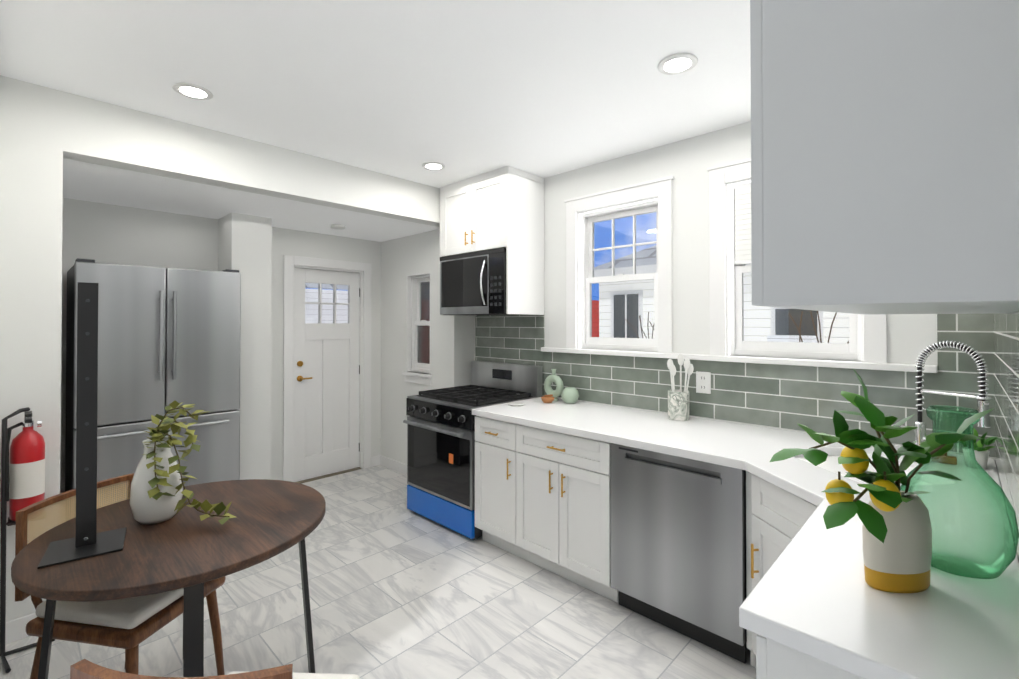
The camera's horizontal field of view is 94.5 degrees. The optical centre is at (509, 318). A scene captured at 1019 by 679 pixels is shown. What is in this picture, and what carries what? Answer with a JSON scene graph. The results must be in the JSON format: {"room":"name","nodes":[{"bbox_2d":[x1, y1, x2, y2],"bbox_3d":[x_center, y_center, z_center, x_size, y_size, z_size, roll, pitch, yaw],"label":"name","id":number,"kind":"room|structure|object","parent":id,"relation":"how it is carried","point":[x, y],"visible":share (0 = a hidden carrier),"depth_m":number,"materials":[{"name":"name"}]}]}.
{"room":"kitchen","nodes":[
{"label":"kitchen","id":0,"kind":"room"},
{"bbox_2d":[60,198,380,501],"bbox_3d":[-2.353,0.358,4.112,0.150,2.370,2.680,0,-1,44],"label":"wall","id":1,"kind":"structure","parent":0,"point":[97,232],"depth_m":3.80,"materials":[{"name":"white paint"}]},
{"bbox_2d":[283,255,370,483],"bbox_3d":[-1.810,0.486,4.664,0.170,2.126,0.880,0,-1,44],"label":"door frame","id":2,"kind":"structure","parent":1,"relation":"attached to","point":[291,263],"depth_m":4.56,"materials":[{"name":"white wood"}]},
{"bbox_2d":[294,268,359,481],"bbox_3d":[-1.778,0.531,4.644,0.093,2.006,0.686,0,-1,44],"label":"entry door","id":3,"kind":"structure","parent":1,"relation":"in","point":[326,396],"depth_m":4.63,"materials":[{"name":"white wood"}]},
{"bbox_2d":[0,75,473,621],"bbox_3d":[-1.415,0.201,3.330,0.150,2.670,2.990,0,-1,44],"label":"wall","id":4,"kind":"structure","parent":0,"point":[71,126],"depth_m":2.36,"materials":[{"name":"white paint"}]},
{"bbox_2d":[5,455,406,643],"bbox_3d":[-1.879,1.489,3.598,1.234,0.100,2.750,0,-1,44],"label":"baseboard","id":5,"kind":"structure","parent":4,"relation":"attached to","point":[15,629],"depth_m":2.26,"materials":[{"name":"white wood"}]},
{"bbox_2d":[218,212,271,479],"bbox_3d":[-2.199,0.356,3.905,0.360,2.370,0.295,0,-1,44],"label":"wall","id":6,"kind":"structure","parent":0,"point":[245,245],"depth_m":3.80,"materials":[{"name":"white paint"}]},
{"bbox_2d":[63,158,439,241],"bbox_3d":[-1.916,-0.880,3.807,1.220,0.100,2.830,0,-1,44],"label":"ceiling","id":7,"kind":"structure","parent":0,"point":[84,181],"depth_m":3.39,"materials":[{"name":"white paint"}]},
{"bbox_2d":[330,224,344,229],"bbox_3d":[-1.516,-0.811,4.165,0.124,0.030,0.124,0,-1,44],"label":"smoke detector","id":8,"kind":"object","parent":7,"relation":"attached to","point":[338,226],"visible":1,"depth_m":4.13,"materials":[{"name":"white plastic"}]},
{"bbox_2d":[0,0,750,187],"bbox_3d":[-0.094,-1.195,2.075,3.510,0.100,3.290,0,-1,44],"label":"ceiling","id":9,"kind":"structure","parent":0,"point":[460,90],"depth_m":2.18,"materials":[{"name":"white paint"}]},
{"bbox_2d":[172,82,212,99],"bbox_3d":[-1.585,-1.137,2.363,0.172,0.009,0.172,0,-1,44],"label":"recessed light","id":10,"kind":"object","parent":9,"relation":"in","point":[193,91],"visible":1,"depth_m":2.35,"materials":[{"name":"white plastic"}]},
{"bbox_2d":[422,162,444,169],"bbox_3d":[-0.562,-1.127,3.487,0.172,0.009,0.172,0,-1,44],"label":"recessed light","id":11,"kind":"object","parent":9,"relation":"in","point":[433,166],"visible":0.98,"depth_m":3.48,"materials":[{"name":"white plastic"}]},
{"bbox_2d":[657,53,697,74],"bbox_3d":[0.754,-1.139,2.114,0.172,0.009,0.172,0,-1,44],"label":"recessed light","id":12,"kind":"object","parent":9,"relation":"in","point":[678,63],"visible":1,"depth_m":2.10,"materials":[{"name":"white plastic"}]},
{"bbox_2d":[0,465,755,678],"bbox_3d":[-0.589,1.569,2.525,4.880,0.080,3.290,0,-1,44],"label":"floor","id":13,"kind":"structure","parent":0,"point":[398,589],"depth_m":2.38,"materials":[{"name":"tile"}]},
{"bbox_2d":[0,407,54,672],"bbox_3d":[-2.206,0.970,2.165,0.270,1.106,0.180,0,-1,44],"label":"fire extinguisher","id":14,"kind":"object","parent":13,"relation":"on","point":[22,483],"visible":0.77,"depth_m":2.16,"materials":[{"name":"red metal"}]},
{"bbox_2d":[15,473,225,678],"bbox_3d":[-1.489,1.104,1.835,0.522,0.842,0.437,0,-1,10],"label":"chair","id":15,"kind":"object","parent":13,"relation":"on","point":[129,625],"visible":0.52,"depth_m":1.67,"materials":[{"name":"brown wood"}]},
{"bbox_2d":[65,258,240,519],"bbox_3d":[-2.463,0.594,3.280,0.781,1.883,0.876,0,-1,44],"label":"refrigerator","id":16,"kind":"object","parent":13,"relation":"on","point":[167,337],"visible":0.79,"depth_m":3.04,"materials":[{"name":"grey metal"}]},
{"bbox_2d":[11,479,325,678],"bbox_3d":[-1.199,1.143,1.777,0.940,0.761,0.940,0,-1,44],"label":"dining table","id":17,"kind":"object","parent":13,"relation":"on","point":[187,549],"visible":0.83,"depth_m":1.56,"materials":[{"name":"brown wood"}]},
{"bbox_2d":[37,282,126,568],"bbox_3d":[-1.407,0.320,1.570,0.200,0.879,0.200,0,-1,-36],"label":"stand","id":18,"kind":"object","parent":17,"relation":"on","point":[88,541],"visible":0.98,"depth_m":1.56,"materials":[{"name":"black metal"}]},
{"bbox_2d":[130,401,235,524],"bbox_3d":[-1.212,0.534,1.756,0.402,0.454,0.288,0,-1,44],"label":"vase","id":19,"kind":"object","parent":17,"relation":"on","point":[157,492],"visible":1,"depth_m":1.75,"materials":[{"name":"white ceramic"}]},
{"bbox_2d":[70,659,359,678],"bbox_3d":[-0.627,1.097,1.121,0.437,0.842,0.522,0,-1,2],"label":"chair","id":20,"kind":"object","parent":13,"relation":"on","point":[84,669],"visible":1,"depth_m":0.90,"materials":[{"name":"brown wood"}]},
{"bbox_2d":[403,361,541,539],"bbox_3d":[-0.301,0.960,3.732,0.784,1.160,0.818,0,-1,44],"label":"range","id":21,"kind":"object","parent":13,"relation":"on","point":[440,423],"visible":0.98,"depth_m":3.52,"materials":[{"name":"grey"}]},
{"bbox_2d":[475,516,523,558],"bbox_3d":[0.179,1.096,3.333,0.449,0.880,0.743,0,-1,44],"label":"base cabinet","id":22,"kind":"object","parent":13,"relation":"on","point":[508,541],"depth_m":3.09,"materials":[{"name":"white wood"}]},
{"bbox_2d":[524,540,618,602],"bbox_3d":[0.519,1.094,3.006,0.739,0.880,0.743,0,-1,44],"label":"base cabinet","id":23,"kind":"object","parent":13,"relation":"on","point":[592,579],"depth_m":2.70,"materials":[{"name":"white wood"}]},
{"bbox_2d":[610,443,746,663],"bbox_3d":[0.997,1.086,2.491,0.652,0.874,0.689,0,-1,44],"label":"dishwasher","id":24,"kind":"object","parent":13,"relation":"on","point":[678,544],"visible":0.81,"depth_m":2.22,"materials":[{"name":"grey metal"}]},
{"bbox_2d":[747,632,851,678],"bbox_3d":[0.938,1.077,1.163,0.461,0.880,0.893,0,-1,44],"label":"base cabinet","id":25,"kind":"object","parent":13,"relation":"on","point":[769,661],"depth_m":0.93,"materials":[{"name":"white wood"}]},
{"bbox_2d":[472,397,1018,678],"bbox_3d":[0.530,0.626,2.217,2.508,0.040,1.880,0,-1,44],"label":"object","id":26,"kind":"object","parent":25,"relation":"on","point":[542,470],"depth_m":1.67,"materials":[{"name":"white stone"}]},
{"bbox_2d":[507,402,524,405],"bbox_3d":[0.049,0.611,3.357,0.130,0.010,0.130,0,-1,44],"label":"spoon rest","id":27,"kind":"object","parent":26,"relation":"on","point":[516,404],"visible":1,"depth_m":3.35,"materials":[{"name":"white ceramic"}]},
{"bbox_2d":[541,394,553,402],"bbox_3d":[0.282,0.583,3.452,0.100,0.067,0.096,0,-1,44],"label":"bowl","id":28,"kind":"object","parent":26,"relation":"on","point":[547,398],"visible":1,"depth_m":3.42,"materials":[{"name":"brown ceramic"}]},
{"bbox_2d":[544,369,563,400],"bbox_3d":[0.335,0.500,3.561,0.176,0.235,0.068,0,-1,44],"label":"ring vase","id":29,"kind":"object","parent":26,"relation":"on","point":[556,379],"visible":0.9,"depth_m":3.54,"materials":[{"name":"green ceramic"}]},
{"bbox_2d":[561,387,578,403],"bbox_3d":[0.443,0.560,3.443,0.132,0.112,0.132,0,-1,44],"label":"vase","id":30,"kind":"object","parent":26,"relation":"on","point":[569,395],"visible":1,"depth_m":3.40,"materials":[{"name":"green ceramic"}]},
{"bbox_2d":[667,354,693,420],"bbox_3d":[1.030,0.414,2.867,0.168,0.394,0.124,0,-1,44],"label":"utensil crock","id":31,"kind":"object","parent":26,"relation":"on","point":[678,404],"visible":1,"depth_m":2.83,"materials":[{"name":"stone"}]},
{"bbox_2d":[772,444,951,499],"bbox_3d":[1.441,0.728,1.950,0.626,0.192,0.607,0,-1,44],"label":"sink","id":32,"kind":"object","parent":26,"relation":"in","point":[831,467],"depth_m":1.91,"materials":[{"name":"white ceramic"}]},
{"bbox_2d":[770,369,993,592],"bbox_3d":[0.804,0.354,1.028,0.364,0.480,0.314,0,-1,44],"label":"potted plant","id":33,"kind":"object","parent":26,"relation":"on","point":[897,537],"visible":1,"depth_m":1.02,"materials":[{"name":"green plant"}]},
{"bbox_2d":[938,452,956,464],"bbox_3d":[1.819,0.566,1.973,0.080,0.075,0.035,0,-1,44],"label":"brush","id":34,"kind":"object","parent":26,"relation":"on","point":[947,458],"depth_m":1.96,"materials":[{"name":"brown"}]},
{"bbox_2d":[912,340,991,463],"bbox_3d":[1.765,0.345,1.892,0.241,0.516,0.128,0,-1,44],"label":"faucet","id":35,"kind":"object","parent":26,"relation":"on","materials":[{"name":"silver metal"}]},
{"bbox_2d":[900,405,1018,578],"bbox_3d":[1.067,0.406,1.134,0.216,0.380,0.216,0,-1,44],"label":"vase","id":36,"kind":"object","parent":26,"relation":"on","point":[1003,561],"visible":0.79,"depth_m":1.12,"materials":[{"name":"green glass"}]},
{"bbox_2d":[957,428,997,468],"bbox_3d":[1.898,0.525,1.926,0.157,0.154,0.152,0,-1,44],"label":"plant","id":37,"kind":"object","parent":26,"relation":"on","point":[981,453],"visible":0.62,"depth_m":1.90,"materials":[{"name":"green plant"}]},
{"bbox_2d":[381,229,443,463],"bbox_3d":[-0.988,0.364,4.763,1.220,2.370,0.150,0,-1,44],"label":"wall","id":38,"kind":"structure","parent":0,"point":[402,258],"depth_m":4.77,"materials":[{"name":"white paint"}]},
{"bbox_2d":[402,272,431,384],"bbox_3d":[-0.846,0.097,4.602,0.450,1.062,0.170,0,-1,44],"label":"window","id":39,"kind":"structure","parent":38,"relation":"in","point":[418,322],"depth_m":4.69,"materials":[{"name":"white wood"}]},
{"bbox_2d":[474,121,997,471],"bbox_3d":[0.939,0.200,3.248,3.660,2.670,0.150,0,-1,44],"label":"wall","id":40,"kind":"structure","parent":0,"point":[686,163],"depth_m":2.99,"materials":[{"name":"white paint"}]},
{"bbox_2d":[439,166,543,315],"bbox_3d":[-0.173,-0.578,3.901,0.820,1.099,0.450,0,-1,44],"label":"upper cabinet","id":41,"kind":"object","parent":40,"relation":"attached to","point":[500,207],"visible":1,"depth_m":3.66,"materials":[{"name":"white wood"}]},
{"bbox_2d":[440,247,527,314],"bbox_3d":[-0.185,-0.277,3.886,0.770,0.494,0.485,0,-1,44],"label":"microwave","id":42,"kind":"object","parent":41,"relation":"attached to","point":[472,283],"visible":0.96,"depth_m":3.71,"materials":[{"name":"grey metal"}]},
{"bbox_2d":[564,176,673,352],"bbox_3d":[0.789,-0.343,3.370,0.860,1.138,0.168,0,-1,44],"label":"window","id":43,"kind":"structure","parent":40,"relation":"in","point":[609,205],"depth_m":3.37,"materials":[{"name":"white wood"}]},
{"bbox_2d":[475,314,986,453],"bbox_3d":[0.892,0.274,3.181,3.335,0.679,0.009,0,-1,44],"label":"tile backsplash","id":44,"kind":"structure","parent":40,"relation":"attached to","point":[786,397],"depth_m":2.66,"materials":[{"name":"green tile"}]},
{"bbox_2d":[696,371,710,393],"bbox_3d":[1.186,0.392,2.885,0.087,0.130,0.010,0,-1,44],"label":"electrical outlet plate","id":45,"kind":"object","parent":44,"relation":"attached to","point":[703,382],"visible":1,"depth_m":2.88,"materials":[{"name":"white plastic"}]},
{"bbox_2d":[541,347,936,372],"bbox_3d":[1.121,0.239,2.968,2.330,0.032,0.100,0,-1,44],"label":"window sill ledge","id":46,"kind":"object","parent":40,"relation":"attached to","point":[842,364],"visible":0.81,"depth_m":2.62,"materials":[{"name":"white"}]},
{"bbox_2d":[707,158,886,362],"bbox_3d":[1.568,-0.349,2.623,0.860,1.138,0.168,0,-1,44],"label":"window","id":47,"kind":"structure","parent":40,"relation":"in","point":[729,230],"depth_m":2.80,"materials":[{"name":"white wood"}]},
{"bbox_2d":[987,311,1018,557],"bbox_3d":[1.434,0.283,1.344,0.008,0.629,1.860,0,-1,44],"label":"tile backsplash","id":48,"kind":"structure","parent":40,"relation":"attached to","point":[1002,328],"depth_m":1.50,"materials":[{"name":"tile"}]},
{"bbox_3d":[1.066,0.179,0.846,0.150,2.670,3.140,0,-1,44],"label":"wall","id":49,"kind":"structure","parent":0,"visible":0},
{"bbox_2d":[750,0,1018,314],"bbox_3d":[0.966,-0.585,1.156,0.406,1.134,1.200,0,-1,44],"label":"upper cabinet","id":50,"kind":"object","parent":49,"relation":"attached to","point":[884,156],"visible":1,"depth_m":0.71,"materials":[{"name":"white wood"}]},
{"label":"outside","id":51,"kind":"structure","parent":0,"visible":0},
{"bbox_3d":[3.232,2.327,10.599,70.000,0.050,70.000,0,-1,44],"label":"ground","id":52,"kind":"structure","parent":51,"visible":0},
{"bbox_2d":[305,283,347,322],"bbox_3d":[-8.020,0.005,10.956,5.300,4.600,11.500,0,-1,44],"label":"house","id":53,"kind":"structure","parent":52,"relation":"on","point":[340,315],"depth_m":11.32,"materials":[{"name":"grey"}]},
{"bbox_2d":[592,300,598,336],"bbox_3d":[-1.586,0.002,16.215,8.900,4.700,4.600,0,-1,44],"label":"barn","id":54,"kind":"object","parent":52,"relation":"on","point":[595,328],"depth_m":14.66,"materials":[{"name":"red"}]},
{"bbox_2d":[594,245,848,342],"bbox_3d":[6.643,-0.076,7.568,8.650,4.700,6.680,0,-1,44],"label":"house","id":55,"kind":"structure","parent":52,"relation":"on","point":[610,325],"depth_m":7.54,"materials":[{"name":"white"}]},
{"bbox_2d":[625,311,848,342],"bbox_3d":[2.304,1.087,4.831,2.419,2.366,0.440,0,-1,44],"label":"branches","id":56,"kind":"object","parent":52,"relation":"on","point":[799,331],"depth_m":4.39,"materials":[{"name":"brown"}]}
]}

